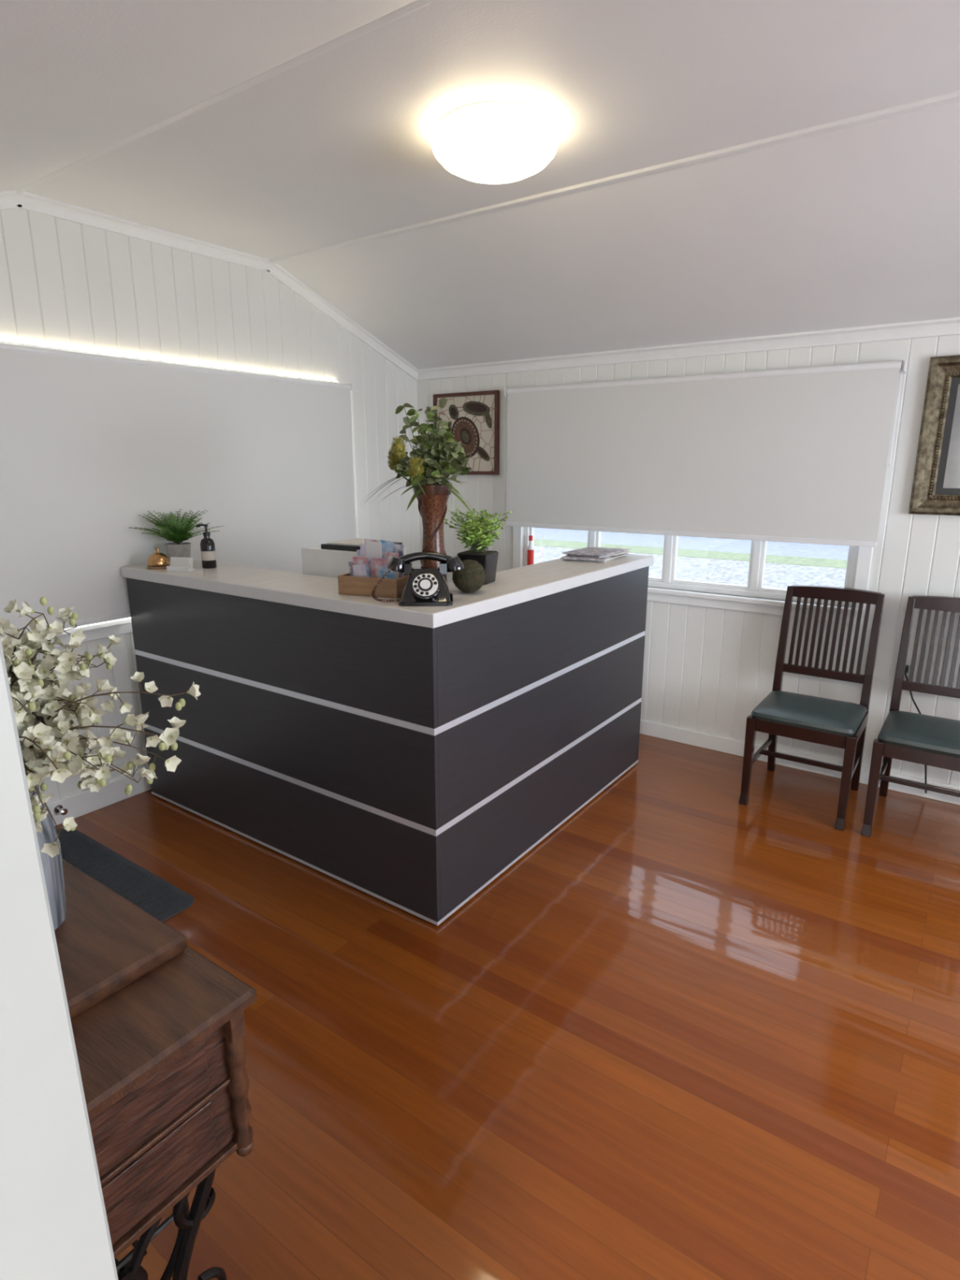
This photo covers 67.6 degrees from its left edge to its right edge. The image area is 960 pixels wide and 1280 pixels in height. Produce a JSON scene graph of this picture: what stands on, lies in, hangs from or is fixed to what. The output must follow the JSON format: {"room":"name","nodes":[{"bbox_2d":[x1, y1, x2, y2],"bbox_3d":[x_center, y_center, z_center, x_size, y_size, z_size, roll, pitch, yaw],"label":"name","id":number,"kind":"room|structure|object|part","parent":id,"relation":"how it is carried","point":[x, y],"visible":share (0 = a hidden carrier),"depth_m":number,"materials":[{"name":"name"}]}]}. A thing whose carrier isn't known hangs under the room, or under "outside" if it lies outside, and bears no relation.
{"room":"lobby","nodes":[
{"label":"lobby","id":0,"kind":"room"},
{"bbox_2d":[164,542,191,561],"bbox_3d":[-1.373,-0.395,3.270,0.114,0.090,0.114,10,17,34],"label":"pot","id":1,"kind":"object","parent":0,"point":[175,549],"depth_m":3.23,"materials":[{"name":"white ceramic"}]},
{"bbox_2d":[0,208,420,803],"bbox_3d":[-1.529,-0.562,3.412,0.100,2.550,3.940,10,17,34],"label":"wall","id":2,"kind":"structure","parent":0,"point":[64,283],"depth_m":3.33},
{"bbox_2d":[53,804,67,815],"bbox_3d":[-1.826,0.743,3.129,0.057,0.036,0.036,10,17,34],"label":"door stop","id":3,"kind":"object","parent":2,"relation":"attached to","point":[59,808],"visible":1,"depth_m":3.12,"materials":[{"name":"silver metal"}]},
{"bbox_2d":[36,617,133,649],"bbox_3d":[-1.450,-0.662,3.399,0.055,1.180,2.210,10,17,34],"label":"trim","id":4,"kind":"structure","parent":2,"relation":"attached to","point":[122,626],"depth_m":3.19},
{"bbox_2d":[46,767,151,826],"bbox_3d":[-1.472,0.628,3.682,0.018,0.110,3.672,10,17,34],"label":"baseboard","id":5,"kind":"structure","parent":2,"relation":"attached to","point":[78,804],"depth_m":3.29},
{"bbox_2d":[0,338,338,382],"bbox_3d":[-1.445,-1.268,3.253,0.020,0.010,2.180,10,17,34],"label":"strip light","id":6,"kind":"object","parent":2,"relation":"attached to","point":[6,341],"visible":1,"depth_m":3.21,"materials":[{"name":"white plastic"}]},
{"bbox_2d":[0,342,356,635],"bbox_3d":[-1.438,-0.709,3.361,0.062,1.124,2.350,10,17,34],"label":"roller blind","id":7,"kind":"object","parent":2,"relation":"attached to","point":[91,445],"visible":0.77,"depth_m":3.20,"materials":[{"name":"white fabric"}]},
{"bbox_3d":[-1.418,-0.171,3.477,0.012,0.024,2.310,10,17,34],"label":"rail","id":8,"kind":"part","parent":7,"relation":"part of","materials":[{"name":"white plastic"}]},
{"bbox_3d":[-0.757,-1.089,4.239,0.034,0.722,0.003,10,17,34],"label":"bead chain","id":9,"kind":"part","parent":7,"relation":"part of","materials":[{"name":"white plastic"}]},
{"bbox_2d":[0,190,417,380],"bbox_3d":[-1.458,-1.525,3.155,0.038,0.537,3.690,10,17,34],"label":"trim","id":10,"kind":"structure","parent":2,"relation":"attached to","point":[11,199],"depth_m":3.29,"materials":[{"name":"white wood"}]},
{"bbox_2d":[457,550,498,585],"bbox_3d":[-0.008,-0.279,2.744,0.124,0.116,0.124,6,15,23],"label":"square pot","id":11,"kind":"object","parent":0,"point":[488,559],"depth_m":2.70,"materials":[{"name":"black plastic"}]},
{"bbox_2d":[0,0,959,368],"bbox_3d":[0.627,-1.305,1.651,5.390,0.847,3.950,10,17,34],"label":"ceiling","id":12,"kind":"structure","parent":0,"point":[857,225],"depth_m":2.30,"materials":[{"name":"white paint"}]},
{"bbox_2d":[16,0,435,191],"bbox_3d":[0.358,-1.334,1.253,5.190,0.009,0.028,10,17,34],"label":"trim","id":13,"kind":"structure","parent":12,"relation":"attached to","point":[417,4],"depth_m":1.93,"materials":[{"name":"white wood"}]},
{"bbox_2d":[431,101,559,183],"bbox_3d":[0.045,-1.504,2.209,0.392,0.125,0.392,10,17,34],"label":"ceiling light","id":14,"kind":"object","parent":12,"relation":"attached to","point":[489,142],"depth_m":2.10,"materials":[{"name":"white glass"}]},
{"bbox_2d":[269,90,959,263],"bbox_3d":[1.040,-1.560,2.189,5.190,0.016,0.036,10,17,34],"label":"trim","id":15,"kind":"structure","parent":12,"relation":"attached to","point":[953,96],"depth_m":2.46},
{"bbox_2d":[54,733,959,1279],"bbox_3d":[-0.226,1.387,1.073,5.390,0.120,6.900,10,17,34],"label":"floor","id":16,"kind":"structure","parent":0,"point":[691,1032],"depth_m":1.95,"materials":[{"name":"brown wood"}]},
{"bbox_2d":[56,828,193,921],"bbox_3d":[-1.577,0.935,2.641,0.960,0.008,0.580,10,17,34],"label":"door mat","id":17,"kind":"object","parent":16,"relation":"on","point":[159,898],"visible":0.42,"depth_m":2.75,"materials":[{"name":"grey fabric"}]},
{"bbox_2d":[54,858,257,1279],"bbox_3d":[-0.833,0.865,1.255,0.920,0.808,0.430,10,17,34],"label":"table","id":18,"kind":"object","parent":16,"relation":"on","point":[158,1026],"visible":0.62,"depth_m":1.05,"materials":[{"name":"brown wood"}]},
{"bbox_2d":[0,596,200,929],"bbox_3d":[-0.657,0.202,1.129,0.420,0.538,0.300,10,17,34],"label":"vase","id":19,"kind":"object","parent":18,"relation":"on","point":[49,736],"visible":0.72,"depth_m":1.09,"materials":[{"name":"grey glass"}]},
{"bbox_3d":[-0.891,0.473,1.217,0.760,0.030,0.385,10,17,34],"label":"folded lid","id":20,"kind":"part","parent":18,"relation":"part of","materials":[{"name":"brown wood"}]},
{"bbox_2d":[120,554,653,925],"bbox_3d":[-0.363,0.165,3.488,1.770,1.101,1.734,10,17,34],"label":"reception desk","id":21,"kind":"object","parent":16,"relation":"on","point":[408,757],"visible":0.94,"depth_m":2.71,"materials":[{"name":"laminate"}]},
{"bbox_2d":[146,547,170,569],"bbox_3d":[-1.401,-0.357,3.123,0.100,0.088,0.100,10,17,34],"label":"bell","id":22,"kind":"object","parent":21,"relation":"on","point":[156,561],"visible":0.95,"depth_m":3.09,"materials":[{"name":"gold metal"}]},
{"bbox_2d":[128,509,223,561],"bbox_3d":[-1.343,-0.459,3.218,0.268,0.240,0.421,11,17,37],"label":"potted fern","id":23,"kind":"object","parent":21,"relation":"on","point":[179,533],"visible":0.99,"depth_m":3.21,"materials":[{"name":"green plant"}]},
{"bbox_2d":[166,557,195,571],"bbox_3d":[-1.276,-0.324,3.058,0.104,0.054,0.050,2,14,10],"label":"card holder","id":24,"kind":"object","parent":21,"relation":"on","point":[178,564],"visible":1,"depth_m":3.05,"materials":[{"name":"white plastic"}]},
{"bbox_2d":[195,524,216,568],"bbox_3d":[-1.185,-0.409,3.117,0.067,0.190,0.061,10,17,34],"label":"bottle","id":25,"kind":"object","parent":21,"relation":"on","point":[208,556],"visible":1,"depth_m":3.10,"materials":[{"name":"black plastic"}]},
{"bbox_2d":[301,537,405,577],"bbox_3d":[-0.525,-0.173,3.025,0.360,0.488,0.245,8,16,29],"label":"document tray","id":26,"kind":"object","parent":21,"relation":"on","point":[331,559],"visible":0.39,"depth_m":2.91,"materials":[{"name":"white plastic"}]},
{"bbox_2d":[337,538,409,598],"bbox_3d":[-0.361,-0.256,2.503,0.230,0.186,0.140,5,15,21],"label":"box","id":27,"kind":"object","parent":21,"relation":"on","point":[371,563],"visible":0.78,"depth_m":2.48,"materials":[{"name":"brown wood"}]},
{"bbox_2d":[120,555,653,628],"bbox_3d":[-0.363,-0.347,3.363,1.770,0.044,1.734,10,17,34],"label":"countertop","id":28,"kind":"structure","parent":21,"relation":"on","point":[389,614],"depth_m":2.57,"materials":[{"name":"white stone"}]},
{"bbox_2d":[371,551,463,606],"bbox_3d":[-0.200,-0.207,2.357,0.298,0.160,0.180,-1,14,-3],"label":"rotary telephone","id":29,"kind":"object","parent":21,"relation":"on","point":[424,586],"visible":1,"depth_m":2.32,"materials":[{"name":"black plastic"}]},
{"bbox_3d":[-0.304,-0.179,2.311,0.031,0.118,0.117,13,19,42],"label":"cord","id":30,"kind":"part","parent":29,"relation":"part of","materials":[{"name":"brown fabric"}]},
{"bbox_2d":[361,397,475,582],"bbox_3d":[-0.182,-0.498,2.512,0.402,0.651,0.364,10,17,34],"label":"flower vase","id":31,"kind":"object","parent":21,"relation":"on","point":[428,472],"visible":0.99,"depth_m":2.43,"materials":[{"name":"brown ceramic"}]},
{"bbox_2d":[452,559,485,592],"bbox_3d":[-0.039,-0.225,2.522,0.120,0.118,0.120,10,17,34],"label":"ball ornament","id":32,"kind":"object","parent":21,"relation":"on","point":[469,579],"visible":0.92,"depth_m":2.48,"materials":[{"name":"green plant"}]},
{"bbox_2d":[444,506,511,585],"bbox_3d":[-0.005,-0.365,2.736,0.238,0.288,0.267,-5,15,-19],"label":"potted plant","id":33,"kind":"object","parent":21,"relation":"on","point":[478,535],"visible":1,"depth_m":2.69,"materials":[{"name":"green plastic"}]},
{"bbox_2d":[560,546,631,562],"bbox_3d":[0.566,-0.421,3.506,0.256,0.028,0.443,8,16,30],"label":"magazine stack","id":34,"kind":"object","parent":21,"relation":"on","point":[588,553],"visible":1,"depth_m":3.42,"materials":[{"name":"white paper"}]},
{"bbox_2d":[738,584,884,831],"bbox_3d":[1.538,0.271,3.313,0.450,0.979,0.514,10,17,34],"label":"dining chair","id":35,"kind":"object","parent":16,"relation":"on","point":[814,719],"visible":1,"depth_m":3.33,"materials":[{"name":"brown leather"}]},
{"bbox_2d":[751,690,866,736],"bbox_3d":[1.509,0.323,3.284,0.428,0.049,0.402,10,17,34],"label":"seat cushion","id":36,"kind":"object","parent":35,"relation":"on","point":[809,714],"depth_m":3.20,"materials":[{"name":"green leather"}]},
{"bbox_2d":[860,595,959,837],"bbox_3d":[1.958,0.341,3.030,0.450,0.979,0.514,10,17,34],"label":"dining chair","id":37,"kind":"object","parent":16,"relation":"on","point":[913,737],"visible":1,"depth_m":3.12,"materials":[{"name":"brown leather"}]},
{"bbox_2d":[877,710,959,758],"bbox_3d":[1.930,0.392,3.001,0.428,0.049,0.402,10,17,34],"label":"seat cushion","id":38,"kind":"object","parent":37,"relation":"on","point":[936,737],"depth_m":2.95,"materials":[{"name":"green leather"}]},
{"bbox_2d":[417,334,959,786],"bbox_3d":[1.739,-0.367,3.499,5.390,2.130,0.100,10,17,34],"label":"wall","id":39,"kind":"structure","parent":0,"point":[706,669],"depth_m":3.64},
{"bbox_2d":[432,390,499,475],"bbox_3d":[-0.090,-1.298,4.521,0.498,0.498,0.030,10,17,34],"label":"painting","id":40,"kind":"object","parent":39,"relation":"attached to","point":[474,416],"visible":0.84,"depth_m":4.47,"materials":[{"name":"fabric"}]},
{"bbox_2d":[416,317,959,380],"bbox_3d":[1.700,-1.360,3.199,5.190,0.064,0.036,10,17,34],"label":"trim","id":41,"kind":"structure","parent":39,"relation":"attached to","point":[945,326],"depth_m":3.56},
{"bbox_2d":[523,527,858,606],"bbox_3d":[1.056,-0.795,3.898,1.870,1.030,0.070,10,17,34],"label":"window","id":42,"kind":"structure","parent":39,"relation":"in","point":[754,588],"depth_m":3.80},
{"bbox_2d":[512,526,873,624],"bbox_3d":[1.020,-0.761,3.854,2.010,1.135,0.055,10,17,34],"label":"trim","id":43,"kind":"structure","parent":39,"relation":"attached to","point":[741,603],"depth_m":3.73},
{"bbox_2d":[527,535,533,565],"bbox_3d":[0.312,-0.521,4.424,0.041,0.247,0.041,10,17,34],"label":"spray bottle","id":44,"kind":"object","parent":43,"relation":"on","point":[530,548],"visible":0.77,"depth_m":4.40,"materials":[{"name":"red plastic"}]},
{"bbox_2d":[504,359,907,546],"bbox_3d":[1.007,-0.959,3.771,2.055,0.804,0.082,10,17,34],"label":"roller blind","id":45,"kind":"object","parent":39,"relation":"attached to","point":[800,455],"visible":1,"depth_m":3.61,"materials":[{"name":"white fabric"}]},
{"bbox_3d":[0.986,-0.574,3.837,2.015,0.024,0.012,10,17,34],"label":"rail","id":46,"kind":"part","parent":45,"relation":"part of","materials":[{"name":"white plastic"}]},
{"bbox_3d":[1.824,-0.970,3.147,0.003,0.402,0.034,10,17,34],"label":"bead chain","id":47,"kind":"part","parent":45,"relation":"part of","materials":[{"name":"white plastic"}]},
{"bbox_2d":[640,719,959,804],"bbox_3d":[1.705,0.637,3.696,5.190,0.085,0.018,10,17,34],"label":"baseboard","id":48,"kind":"structure","parent":39,"relation":"attached to","point":[732,746],"depth_m":3.82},
{"bbox_2d":[904,652,912,680],"bbox_3d":[1.991,0.117,3.330,0.019,0.132,0.064,10,17,34],"label":"power outlet","id":49,"kind":"object","parent":39,"relation":"attached to","point":[908,660],"depth_m":3.34,"materials":[{"name":"white plastic"}]},
{"bbox_3d":[1.993,0.115,3.360,0.072,0.116,0.014,10,17,34],"label":"plate","id":50,"kind":"part","parent":49,"relation":"part of","materials":[{"name":"white plastic"}]},
{"bbox_2d":[909,690,921,714],"bbox_3d":[2.032,0.282,3.341,0.058,0.101,0.064,10,17,34],"label":"cable","id":51,"kind":"object","parent":39,"relation":"attached to","point":[910,691],"depth_m":3.34,"materials":[{"name":"black plastic"}]},
{"bbox_2d":[924,764,926,783],"bbox_3d":[2.100,0.621,3.375,0.014,0.088,0.064,10,17,34],"label":"cable","id":52,"kind":"object","parent":39,"relation":"attached to","point":[925,765],"depth_m":3.38,"materials":[{"name":"black plastic"}]},
{"bbox_2d":[908,355,959,515],"bbox_3d":[2.168,-0.847,2.981,0.590,0.660,0.038,10,17,34],"label":"picture frame","id":53,"kind":"object","parent":39,"relation":"attached to","point":[935,488],"visible":1,"depth_m":3.11,"materials":[{"name":"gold metal"}]},
{"bbox_2d":[934,377,959,494],"bbox_3d":[2.175,-0.850,2.989,0.420,0.490,0.012,10,17,34],"label":"print","id":54,"kind":"object","parent":53,"relation":"attached to","point":[947,451],"depth_m":3.09},
{"bbox_3d":[-0.465,0.404,0.483,5.390,2.071,0.150,10,17,34],"label":"wall","id":55,"kind":"structure","parent":0,"visible":0},
{"bbox_2d":[0,635,118,1279],"bbox_3d":[0.188,0.535,0.036,1.125,2.030,0.166,10,17,34],"label":"door frame","id":56,"kind":"structure","parent":55,"relation":"attached to","point":[54,1225],"depth_m":0.31,"materials":[{"name":"paint"}]},
{"label":"outside","id":57,"kind":"structure","parent":0,"visible":0},
{"bbox_2d":[533,545,846,589],"bbox_3d":[-0.758,0.394,7.904,70.000,0.050,23.500,10,17,34],"label":"ground","id":58,"kind":"structure","parent":57,"point":[776,575],"depth_m":15.34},
{"bbox_2d":[533,538,847,568],"bbox_3d":[6.465,-2.044,17.810,70.000,0.060,1.500,10,17,34],"label":"grass verge","id":59,"kind":"structure","parent":58,"relation":"on","point":[836,563],"depth_m":18.15,"materials":[{"name":"green plant"}]},
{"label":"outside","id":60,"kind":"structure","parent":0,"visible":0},
{"bbox_2d":[533,527,848,559],"bbox_3d":[18.745,-6.147,34.661,70.000,0.050,41.000,10,17,34],"label":"road","id":61,"kind":"structure","parent":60,"point":[773,548],"depth_m":20.91,"materials":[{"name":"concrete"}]}
]}

